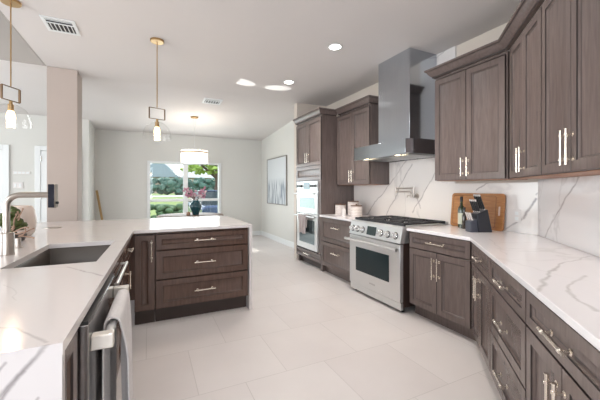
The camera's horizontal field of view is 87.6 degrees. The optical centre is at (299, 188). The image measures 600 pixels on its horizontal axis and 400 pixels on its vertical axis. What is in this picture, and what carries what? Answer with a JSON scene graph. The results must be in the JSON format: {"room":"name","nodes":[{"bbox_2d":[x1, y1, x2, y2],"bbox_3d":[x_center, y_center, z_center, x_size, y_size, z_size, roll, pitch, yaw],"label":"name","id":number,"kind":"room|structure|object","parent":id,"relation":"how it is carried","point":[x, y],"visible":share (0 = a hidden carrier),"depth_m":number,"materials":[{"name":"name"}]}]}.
{"room":"kitchen","nodes":[
{"label":"kitchen","id":0,"kind":"room"},
{"bbox_2d":[0,11,45,65],"bbox_3d":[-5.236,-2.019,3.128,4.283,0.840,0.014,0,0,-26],"label":"wall","id":1,"kind":"structure","parent":0,"point":[21,52],"depth_m":3.92,"materials":[{"name":"beige paint"}]},
{"bbox_2d":[0,112,46,208],"bbox_3d":[-6.405,-0.070,5.526,4.264,2.760,0.120,0,0,-26],"label":"wall","id":2,"kind":"structure","parent":0,"point":[21,137],"depth_m":6.00,"materials":[{"name":"paint"}]},
{"bbox_2d":[0,144,8,212],"bbox_3d":[-5.854,0.240,5.702,0.850,2.140,0.040,0,0,-26],"label":"door","id":3,"kind":"structure","parent":2,"relation":"in","point":[4,154],"depth_m":5.85,"materials":[{"name":"white paint"}]},
{"bbox_2d":[13,182,22,187],"bbox_3d":[-5.363,-0.070,5.951,0.150,0.120,0.018,0,0,-26],"label":"switch plate","id":4,"kind":"object","parent":2,"relation":"attached to","point":[15,184],"visible":1,"depth_m":5.95,"materials":[{"name":"white plastic"}]},
{"bbox_2d":[13,171,29,173],"bbox_3d":[-5.314,-0.310,5.976,0.260,0.060,0.016,0,0,-26],"label":"control strip","id":5,"kind":"object","parent":2,"relation":"attached to","point":[14,172],"visible":1,"depth_m":5.97,"materials":[{"name":"white plastic"}]},
{"bbox_2d":[35,146,46,221],"bbox_3d":[-4.791,0.235,6.215,0.750,2.150,0.040,0,0,-26],"label":"door","id":6,"kind":"structure","parent":2,"relation":"in","point":[40,151],"depth_m":6.08,"materials":[{"name":"white paint"}]},
{"bbox_2d":[47,66,81,221],"bbox_3d":[-3.219,-0.145,4.293,0.332,2.910,0.330,0,0,-26],"label":"wall column","id":7,"kind":"structure","parent":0,"point":[64,86],"depth_m":4.16,"materials":[{"name":"paint"}]},
{"bbox_2d":[82,119,94,220],"bbox_3d":[-4.604,-0.070,6.839,0.120,2.760,0.920,0,0,-26],"label":"wall","id":8,"kind":"structure","parent":0,"point":[88,131],"depth_m":6.45,"materials":[{"name":"paint"}]},
{"bbox_2d":[95,129,260,230],"bbox_3d":[-2.870,-0.110,8.119,4.116,2.840,0.120,0,0,-26],"label":"wall","id":9,"kind":"structure","parent":0,"point":[121,157],"depth_m":7.70,"materials":[{"name":"paint"}]},
{"bbox_2d":[147,161,220,217],"bbox_3d":[-2.936,0.150,8.043,1.820,1.680,0.160,0,0,-26],"label":"window","id":10,"kind":"structure","parent":9,"relation":"in","point":[185,199],"depth_m":7.99,"materials":[{"name":"white paint"}]},
{"bbox_2d":[252,231,260,235],"bbox_3d":[-2.897,1.245,8.031,3.960,0.130,0.015,0,0,-26],"label":"baseboard","id":11,"kind":"structure","parent":9,"relation":"attached to","point":[254,233],"depth_m":8.83,"materials":[{"name":"white paint"}]},
{"bbox_2d":[150,163,214,192],"bbox_3d":[-18.769,-1.940,45.127,24.200,5.000,9.600,0,0,-26],"label":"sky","id":12,"kind":"structure","parent":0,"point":[157,170],"depth_m":40.93,"materials":[{"name":"white"}]},
{"bbox_2d":[0,0,520,140],"bbox_3d":[-1.296,-1.543,2.456,11.000,0.354,11.750,0,0,-26],"label":"ceiling","id":13,"kind":"structure","parent":0,"point":[241,54],"depth_m":3.67,"materials":[{"name":"paint"}]},
{"bbox_2d":[0,0,32,125],"bbox_3d":[-2.462,-1.069,2.665,0.284,1.061,0.284,0,0,2],"label":"pendant lamp","id":14,"kind":"object","parent":13,"relation":"hanging from","point":[10,115],"visible":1,"depth_m":2.66,"materials":[{"name":"gold metal"}]},
{"bbox_2d":[7,101,13,110],"bbox_3d":[-2.462,-0.708,2.665,0.042,0.085,0.042,0,0,2],"label":"socket","id":15,"kind":"object","parent":14,"relation":"attached to","point":[10,107],"depth_m":2.65,"materials":[{"name":"gold metal"}]},
{"bbox_2d":[39,15,80,35],"bbox_3d":[-2.340,-1.595,3.068,0.270,0.007,0.310,0,0,-26],"label":"ceiling vent","id":16,"kind":"object","parent":13,"relation":"in","point":[53,24],"visible":1,"depth_m":3.06,"materials":[{"name":"white metal"}]},
{"bbox_2d":[142,37,170,135],"bbox_3d":[-1.537,-1.069,3.366,0.284,1.061,0.284,0,0,-44],"label":"pendant lamp","id":17,"kind":"object","parent":13,"relation":"hanging from","point":[158,41],"visible":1,"depth_m":3.36,"materials":[{"name":"gold metal"}]},
{"bbox_2d":[180,116,207,163],"bbox_3d":[-2.189,-1.018,6.494,0.548,0.945,0.548,0,0,-26],"label":"drum chandelier","id":18,"kind":"object","parent":13,"relation":"hanging from","point":[195,156],"visible":1,"depth_m":6.30,"materials":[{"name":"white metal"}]},
{"bbox_2d":[202,98,222,104],"bbox_3d":[-1.566,-1.565,5.595,0.320,0.026,0.280,0,0,-26],"label":"ceiling vent","id":19,"kind":"object","parent":13,"relation":"in","point":[205,100],"visible":1,"depth_m":5.60,"materials":[{"name":"white metal"}]},
{"bbox_2d":[283,80,294,83],"bbox_3d":[-0.165,-1.595,4.683,0.170,0.007,0.170,0,0,-26],"label":"recessed light","id":20,"kind":"object","parent":13,"relation":"in","point":[286,81],"visible":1,"depth_m":4.68,"materials":[{"name":"white paint"}]},
{"bbox_2d":[328,43,342,50],"bbox_3d":[0.395,-1.595,3.522,0.170,0.007,0.170,0,0,-26],"label":"recessed light","id":21,"kind":"object","parent":13,"relation":"in","point":[335,46],"visible":1,"depth_m":3.51,"materials":[{"name":"white paint"}]},
{"bbox_2d":[261,121,293,241],"bbox_3d":[-0.365,-0.140,7.524,0.120,2.900,3.130,0,0,-26],"label":"wall","id":22,"kind":"structure","parent":0,"point":[277,220],"depth_m":7.67,"materials":[{"name":"paint"}]},
{"bbox_2d":[267,155,286,205],"bbox_3d":[-0.592,-0.200,7.819,0.030,1.170,1.310,0,0,-26],"label":"framed picture","id":23,"kind":"object","parent":22,"relation":"attached to","point":[276,167],"visible":1,"depth_m":7.74,"materials":[{"name":"grey metal"}]},
{"bbox_2d":[261,231,293,247],"bbox_3d":[-0.426,1.245,7.494,0.015,0.130,3.090,0,0,-26],"label":"baseboard","id":24,"kind":"structure","parent":22,"relation":"attached to","point":[265,234],"depth_m":7.69,"materials":[{"name":"white paint"}]},
{"bbox_2d":[116,235,501,399],"bbox_3d":[-1.296,1.370,2.456,11.000,0.120,11.750,0,0,-26],"label":"floor","id":25,"kind":"structure","parent":0,"point":[307,333],"depth_m":2.56,"materials":[{"name":"tile"}]},
{"bbox_2d":[65,331,76,399],"bbox_3d":[-0.926,0.864,0.785,0.580,0.893,0.203,0,0,-24],"label":"base cabinet","id":26,"kind":"object","parent":25,"relation":"on","point":[71,350],"visible":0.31,"depth_m":0.93,"materials":[{"name":"brown wood"}]},
{"bbox_2d":[96,190,102,219],"bbox_3d":[-4.506,0.669,7.117,0.298,1.283,0.041,0,0,7],"label":"wooden plank","id":27,"kind":"object","parent":25,"relation":"on","point":[97,193],"visible":0.56,"depth_m":7.11,"materials":[{"name":"brown wood"}]},
{"bbox_2d":[77,273,128,399],"bbox_3d":[-1.044,0.868,1.192,0.646,0.884,0.630,0,0,-24],"label":"dishwasher","id":28,"kind":"object","parent":25,"relation":"on","point":[91,337],"visible":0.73,"depth_m":1.06,"materials":[{"name":"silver metal"}]},
{"bbox_2d":[102,289,132,399],"bbox_3d":[-0.765,0.768,1.344,0.095,0.575,0.360,0,0,-24],"label":"dish towel","id":29,"kind":"object","parent":28,"relation":"hanging from","point":[120,309],"visible":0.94,"depth_m":1.27,"materials":[{"name":"white fabric"}]},
{"bbox_2d":[110,249,124,379],"bbox_3d":[-1.420,0.864,1.889,0.641,0.893,0.898,0,0,-24],"label":"base cabinet","id":30,"kind":"object","parent":25,"relation":"on","point":[116,270],"visible":0.06,"depth_m":2.03,"materials":[{"name":"brown wood"}]},
{"bbox_2d":[115,261,127,285],"bbox_3d":[-1.099,0.510,1.912,0.046,0.021,0.560,0,0,-24],"label":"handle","id":31,"kind":"object","parent":30,"relation":"attached to","point":[125,263],"visible":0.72,"depth_m":1.88,"materials":[{"name":"metal"}]},
{"bbox_2d":[0,215,251,399],"bbox_3d":[-1.446,0.848,2.375,2.560,0.925,3.605,0,0,-26],"label":"countertop","id":32,"kind":"structure","parent":25,"relation":"on","point":[42,308],"depth_m":1.19,"materials":[{"name":"stone"}]},
{"bbox_2d":[0,206,34,241],"bbox_3d":[-2.049,0.253,2.263,0.266,0.265,0.180,0,0,4],"label":"potted plant","id":33,"kind":"object","parent":32,"relation":"on","point":[17,223],"visible":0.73,"depth_m":2.23,"materials":[{"name":"green plant"}]},
{"bbox_2d":[15,233,26,241],"bbox_3d":[-2.092,0.357,2.266,0.180,0.055,0.180,0,0,-26],"label":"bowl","id":34,"kind":"object","parent":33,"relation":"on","point":[17,235],"depth_m":2.25,"materials":[{"name":"white ceramic"}]},
{"bbox_2d":[1,205,36,235],"bbox_3d":[-2.294,0.260,2.557,0.224,0.250,0.224,0,0,-26],"label":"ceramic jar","id":35,"kind":"object","parent":32,"relation":"on","point":[28,215],"visible":0.48,"depth_m":2.54,"materials":[{"name":"ceramic"}]},
{"bbox_2d":[15,238,22,247],"bbox_3d":[-1.854,0.353,2.059,0.048,0.064,0.047,0,0,-26],"label":"soap dispenser","id":36,"kind":"object","parent":32,"relation":"on","point":[17,240],"visible":0.87,"depth_m":2.05,"materials":[{"name":"silver metal"}]},
{"bbox_2d":[0,184,58,255],"bbox_3d":[-1.605,0.177,1.841,0.311,0.415,0.108,0,0,0],"label":"kitchen faucet","id":37,"kind":"object","parent":32,"relation":"on","point":[7,238],"visible":1,"depth_m":1.82,"materials":[{"name":"silver metal"}]},
{"bbox_2d":[14,245,109,267],"bbox_3d":[-1.414,0.519,1.921,0.435,0.206,0.785,0,0,-24],"label":"undermount sink","id":38,"kind":"object","parent":32,"relation":"in","point":[68,255],"visible":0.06,"depth_m":2.22,"materials":[{"name":"metal"}]},
{"bbox_2d":[125,240,133,294],"bbox_3d":[-1.707,0.864,2.529,0.641,0.893,0.498,0,0,-24],"label":"base cabinet","id":39,"kind":"object","parent":25,"relation":"on","point":[128,249],"visible":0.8,"depth_m":2.67,"materials":[{"name":"brown wood"}]},
{"bbox_2d":[134,233,154,324],"bbox_3d":[-1.597,0.864,3.229,0.176,0.893,0.651,0,0,-26],"label":"base cabinet","id":40,"kind":"object","parent":25,"relation":"on","point":[144,243],"visible":0.95,"depth_m":2.99,"materials":[{"name":"brown wood"}]},
{"bbox_2d":[157,212,223,217],"bbox_3d":[-2.230,0.919,6.419,1.300,0.781,1.300,0,0,-26],"label":"dining table","id":41,"kind":"object","parent":25,"relation":"on","point":[200,213],"visible":0.36,"depth_m":6.25,"materials":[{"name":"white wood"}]},
{"bbox_2d":[182,186,206,214],"bbox_3d":[-2.147,0.235,6.411,0.465,0.588,0.287,0,0,-13],"label":"flower vase","id":42,"kind":"object","parent":41,"relation":"on","point":[195,206],"visible":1,"depth_m":6.35,"materials":[{"name":"teal ceramic"}]},
{"bbox_2d":[155,227,247,321],"bbox_3d":[-1.100,0.864,3.469,0.918,0.893,0.651,0,0,-26],"label":"base cabinet","id":43,"kind":"object","parent":25,"relation":"on","point":[197,272],"visible":1,"depth_m":3.21,"materials":[{"name":"brown wood"}]},
{"bbox_2d":[296,115,353,270],"bbox_3d":[0.400,0.065,5.500,0.681,2.490,0.918,0,0,-26],"label":"tall cabinet","id":44,"kind":"object","parent":25,"relation":"on","point":[316,138],"visible":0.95,"depth_m":5.08,"materials":[{"name":"brown wood"}]},
{"bbox_2d":[294,181,318,252],"bbox_3d":[0.343,0.448,5.472,0.648,1.155,0.765,0,0,-26],"label":"wall oven","id":45,"kind":"object","parent":44,"relation":"in","point":[307,193],"visible":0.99,"depth_m":5.26,"materials":[{"name":"metal"}]},
{"bbox_2d":[298,214,306,233],"bbox_3d":[0.041,0.597,5.374,0.054,0.318,0.280,0,0,-26],"label":"dish towel","id":46,"kind":"object","parent":45,"relation":"hanging from","point":[302,219],"visible":1,"depth_m":5.31,"materials":[{"name":"white fabric"}]},
{"bbox_2d":[321,217,351,282],"bbox_3d":[0.796,0.874,4.678,0.681,0.873,0.900,0,0,-26],"label":"base cabinet","id":47,"kind":"object","parent":25,"relation":"on","point":[335,250],"visible":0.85,"depth_m":4.58,"materials":[{"name":"brown wood"}]},
{"bbox_2d":[319,214,372,221],"bbox_3d":[0.798,0.420,4.676,0.660,0.030,0.904,0,0,-26],"label":"countertop","id":48,"kind":"structure","parent":47,"relation":"on","point":[347,217],"depth_m":4.61,"materials":[{"name":"stone"}]},
{"bbox_2d":[335,203,345,214],"bbox_3d":[0.643,0.313,4.973,0.170,0.184,0.170,0,0,-26],"label":"canister","id":49,"kind":"object","parent":48,"relation":"on","point":[338,207],"visible":0.95,"depth_m":4.90,"materials":[{"name":"ceramic"}]},
{"bbox_2d":[342,208,345,215],"bbox_3d":[0.665,0.345,4.745,0.066,0.120,0.065,0,0,-26],"label":"shaker","id":50,"kind":"object","parent":48,"relation":"on","point":[343,209],"visible":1,"depth_m":4.72,"materials":[{"name":"white ceramic"}]},
{"bbox_2d":[348,200,358,214],"bbox_3d":[0.825,0.285,4.850,0.170,0.239,0.170,0,0,-26],"label":"canister","id":51,"kind":"object","parent":48,"relation":"on","point":[353,202],"visible":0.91,"depth_m":4.79,"materials":[{"name":"ceramic"}]},
{"bbox_2d":[351,204,361,216],"bbox_3d":[0.830,0.313,4.608,0.170,0.184,0.170,0,0,-26],"label":"canister","id":52,"kind":"object","parent":48,"relation":"on","point":[356,210],"visible":1,"depth_m":4.54,"materials":[{"name":"ceramic"}]},
{"bbox_2d":[344,215,447,311],"bbox_3d":[1.132,0.839,3.815,0.796,0.942,0.934,0,0,-26],"label":"gas range","id":53,"kind":"object","parent":25,"relation":"on","point":[379,245],"visible":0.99,"depth_m":3.54,"materials":[{"name":"metal"}]},
{"bbox_2d":[353,219,447,227],"bbox_3d":[1.189,0.411,3.842,0.669,0.026,0.914,0,0,-26],"label":"cooktop","id":54,"kind":"object","parent":53,"relation":"in","point":[376,223],"depth_m":3.60,"materials":[{"name":"metal"}]},
{"bbox_2d":[410,231,475,340],"bbox_3d":[1.561,0.874,3.091,0.681,0.873,0.698,0,0,-26],"label":"base cabinet","id":55,"kind":"object","parent":25,"relation":"on","point":[440,266],"visible":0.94,"depth_m":2.91,"materials":[{"name":"brown wood"}]},
{"bbox_2d":[471,243,490,370],"bbox_3d":[1.585,0.874,2.245,0.611,0.873,0.652,0,0,19],"label":"base cabinet","id":56,"kind":"object","parent":25,"relation":"on","point":[481,282],"visible":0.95,"depth_m":2.27,"materials":[{"name":"brown wood"}]},
{"bbox_2d":[490,259,527,399],"bbox_3d":[1.369,0.874,1.626,0.611,0.873,0.651,0,0,19],"label":"base cabinet","id":57,"kind":"object","parent":25,"relation":"on","point":[508,324],"visible":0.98,"depth_m":1.68,"materials":[{"name":"brown wood"}]},
{"bbox_2d":[526,290,599,399],"bbox_3d":[1.145,0.874,0.985,0.611,0.873,0.698,0,0,19],"label":"base cabinet","id":58,"kind":"object","parent":25,"relation":"on","point":[561,364],"visible":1,"depth_m":1.10,"materials":[{"name":"brown wood"}]},
{"bbox_2d":[407,225,599,350],"bbox_3d":[1.474,0.420,2.093,1.040,0.030,2.951,0,0,8],"label":"countertop","id":59,"kind":"structure","parent":58,"relation":"on","point":[564,278],"depth_m":1.57,"materials":[{"name":"stone"}]},
{"bbox_2d":[458,196,463,227],"bbox_3d":[1.681,0.241,3.259,0.069,0.328,0.069,0,0,-26],"label":"wine bottle","id":60,"kind":"object","parent":59,"relation":"on","point":[460,208],"visible":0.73,"depth_m":3.24,"materials":[{"name":"green glass"}]},
{"bbox_2d":[462,207,466,228],"bbox_3d":[1.678,0.296,3.196,0.042,0.218,0.042,0,0,-26],"label":"oil bottle","id":61,"kind":"object","parent":59,"relation":"on","point":[464,218],"visible":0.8,"depth_m":3.18,"materials":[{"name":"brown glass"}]},
{"bbox_2d":[450,193,505,230],"bbox_3d":[1.819,0.225,3.234,0.059,0.360,0.575,0,0,-26],"label":"cutting board","id":62,"kind":"object","parent":59,"relation":"on","point":[495,204],"visible":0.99,"depth_m":3.10,"materials":[{"name":"brown wood"}]},
{"bbox_2d":[465,194,491,231],"bbox_3d":[1.687,0.226,2.970,0.214,0.358,0.110,0,0,-4],"label":"knife block","id":63,"kind":"object","parent":59,"relation":"on","point":[478,220],"visible":1,"depth_m":2.92,"materials":[{"name":"wood"}]},
{"bbox_2d":[294,103,325,259],"bbox_3d":[0.256,-0.145,6.019,0.750,2.910,0.120,0,0,-26],"label":"wall","id":64,"kind":"structure","parent":0,"point":[300,109],"depth_m":5.86,"materials":[{"name":"paint"}]},
{"bbox_2d":[326,9,539,233],"bbox_3d":[1.366,-0.145,4.441,0.120,2.910,3.687,0,0,-26],"label":"wall","id":65,"kind":"structure","parent":0,"point":[494,34],"depth_m":3.35,"materials":[{"name":"paint"}]},
{"bbox_2d":[337,104,388,184],"bbox_3d":[0.918,-0.621,4.765,0.397,1.119,0.844,0,0,-26],"label":"upper cabinet","id":66,"kind":"object","parent":65,"relation":"attached to","point":[357,128],"visible":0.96,"depth_m":4.57,"materials":[{"name":"brown wood"}]},
{"bbox_2d":[293,95,377,124],"bbox_3d":[0.581,-1.226,5.079,0.700,0.090,1.845,0,0,-26],"label":"crown molding","id":67,"kind":"structure","parent":66,"relation":"on","point":[369,99],"depth_m":4.90,"materials":[{"name":"brown wood"}]},
{"bbox_2d":[354,48,436,161],"bbox_3d":[1.200,-0.987,3.899,0.608,1.222,0.926,0,0,-26],"label":"range hood","id":68,"kind":"object","parent":65,"relation":"attached to","point":[406,94],"visible":0.93,"depth_m":3.66,"materials":[{"name":"metal"}]},
{"bbox_2d":[354,46,537,234],"bbox_3d":[1.505,-0.597,3.994,0.018,2.004,2.746,0,0,-26],"label":"backsplash","id":69,"kind":"structure","parent":65,"relation":"attached to","point":[434,202],"depth_m":3.81,"materials":[{"name":"stone"}]},
{"bbox_2d":[395,187,418,198],"bbox_3d":[1.381,0.049,4.096,0.118,0.149,0.345,0,0,-26],"label":"pot filler","id":70,"kind":"object","parent":69,"relation":"attached to","point":[414,195],"visible":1,"depth_m":3.98,"materials":[{"name":"silver metal"}]},
{"bbox_2d":[513,209,520,221],"bbox_3d":[2.014,0.250,2.909,0.007,0.116,0.072,0,0,-26],"label":"wall outlet","id":71,"kind":"object","parent":69,"relation":"attached to","point":[516,213],"visible":1,"depth_m":2.91,"materials":[{"name":"white plastic"}]},
{"bbox_2d":[435,51,527,180],"bbox_3d":[1.735,-0.632,3.071,0.397,1.096,0.751,0,0,-26],"label":"upper cabinet","id":72,"kind":"object","parent":65,"relation":"attached to","point":[472,102],"visible":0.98,"depth_m":2.93,"materials":[{"name":"brown wood"}]},
{"bbox_2d":[424,0,544,78],"bbox_3d":[1.517,-1.226,2.395,0.489,0.090,2.336,0,0,4],"label":"crown molding","id":73,"kind":"structure","parent":72,"relation":"attached to","point":[525,11],"depth_m":2.67,"materials":[{"name":"brown wood"}]},
{"bbox_2d":[541,2,597,256],"bbox_3d":[1.609,-0.145,1.130,0.120,2.910,3.400,0,0,19],"label":"wall","id":74,"kind":"structure","parent":0,"point":[543,2],"depth_m":2.19,"materials":[{"name":"paint"}]},
{"bbox_2d":[510,1,590,178],"bbox_3d":[1.796,-0.632,2.384,0.339,1.096,0.973,0,0,19],"label":"upper cabinet","id":75,"kind":"object","parent":74,"relation":"attached to","point":[526,52],"visible":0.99,"depth_m":2.22,"materials":[{"name":"brown wood"}]},
{"bbox_2d":[538,175,599,256],"bbox_3d":[1.709,0.162,1.624,0.017,0.487,2.399,0,0,19],"label":"backsplash","id":76,"kind":"structure","parent":74,"relation":"attached to","point":[568,208],"depth_m":2.20,"materials":[{"name":"stone"}]},
{"bbox_2d":[542,0,599,174],"bbox_3d":[1.510,-0.632,1.563,0.339,1.096,0.758,0,0,19],"label":"upper cabinet","id":77,"kind":"object","parent":74,"relation":"attached to","point":[570,28],"visible":1,"depth_m":1.61,"materials":[{"name":"brown wood"}]},
{"label":"outside","id":78,"kind":"structure","parent":0,"visible":0},
{"bbox_2d":[150,193,189,215],"bbox_3d":[-13.722,1.185,39.956,60.000,1.250,66.100,0,0,-26],"label":"lawn","id":79,"kind":"structure","parent":78,"point":[153,212],"depth_m":20.37,"materials":[{"name":"green plant"}]},
{"bbox_2d":[150,203,182,217],"bbox_3d":[-4.497,0.968,10.270,1.436,0.992,1.019,0,0,-26],"label":"shrub","id":80,"kind":"object","parent":79,"relation":"on","point":[160,209],"visible":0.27,"depth_m":10.12,"materials":[{"name":"green plant"}]},
{"bbox_2d":[150,177,214,194],"bbox_3d":[-12.252,-0.262,29.035,20.691,1.925,2.755,0,0,-26],"label":"clipped hedge","id":81,"kind":"object","parent":79,"relation":"on","point":[167,185],"visible":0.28,"depth_m":28.81,"materials":[{"name":"green plant"}]},
{"bbox_2d":[180,165,217,189],"bbox_3d":[-5.380,-1.155,20.157,4.397,4.065,4.438,0,0,-26],"label":"tree","id":82,"kind":"object","parent":79,"relation":"on","point":[209,169],"visible":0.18,"depth_m":19.58,"materials":[{"name":"green plant"}]},
{"bbox_2d":[182,190,217,212],"bbox_3d":[-3.698,0.780,13.307,1.920,1.460,4.415,0,0,-30],"label":"parked car","id":83,"kind":"object","parent":79,"relation":"on","point":[207,206],"visible":0.06,"depth_m":11.91,"materials":[{"name":"blue paint"}]},
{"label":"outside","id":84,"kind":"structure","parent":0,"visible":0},
{"bbox_2d":[150,195,182,196],"bbox_3d":[-6.575,0.540,25.140,60.000,0.020,4.000,0,0,-26],"label":"street","id":85,"kind":"structure","parent":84,"point":[173,195],"depth_m":22.12,"materials":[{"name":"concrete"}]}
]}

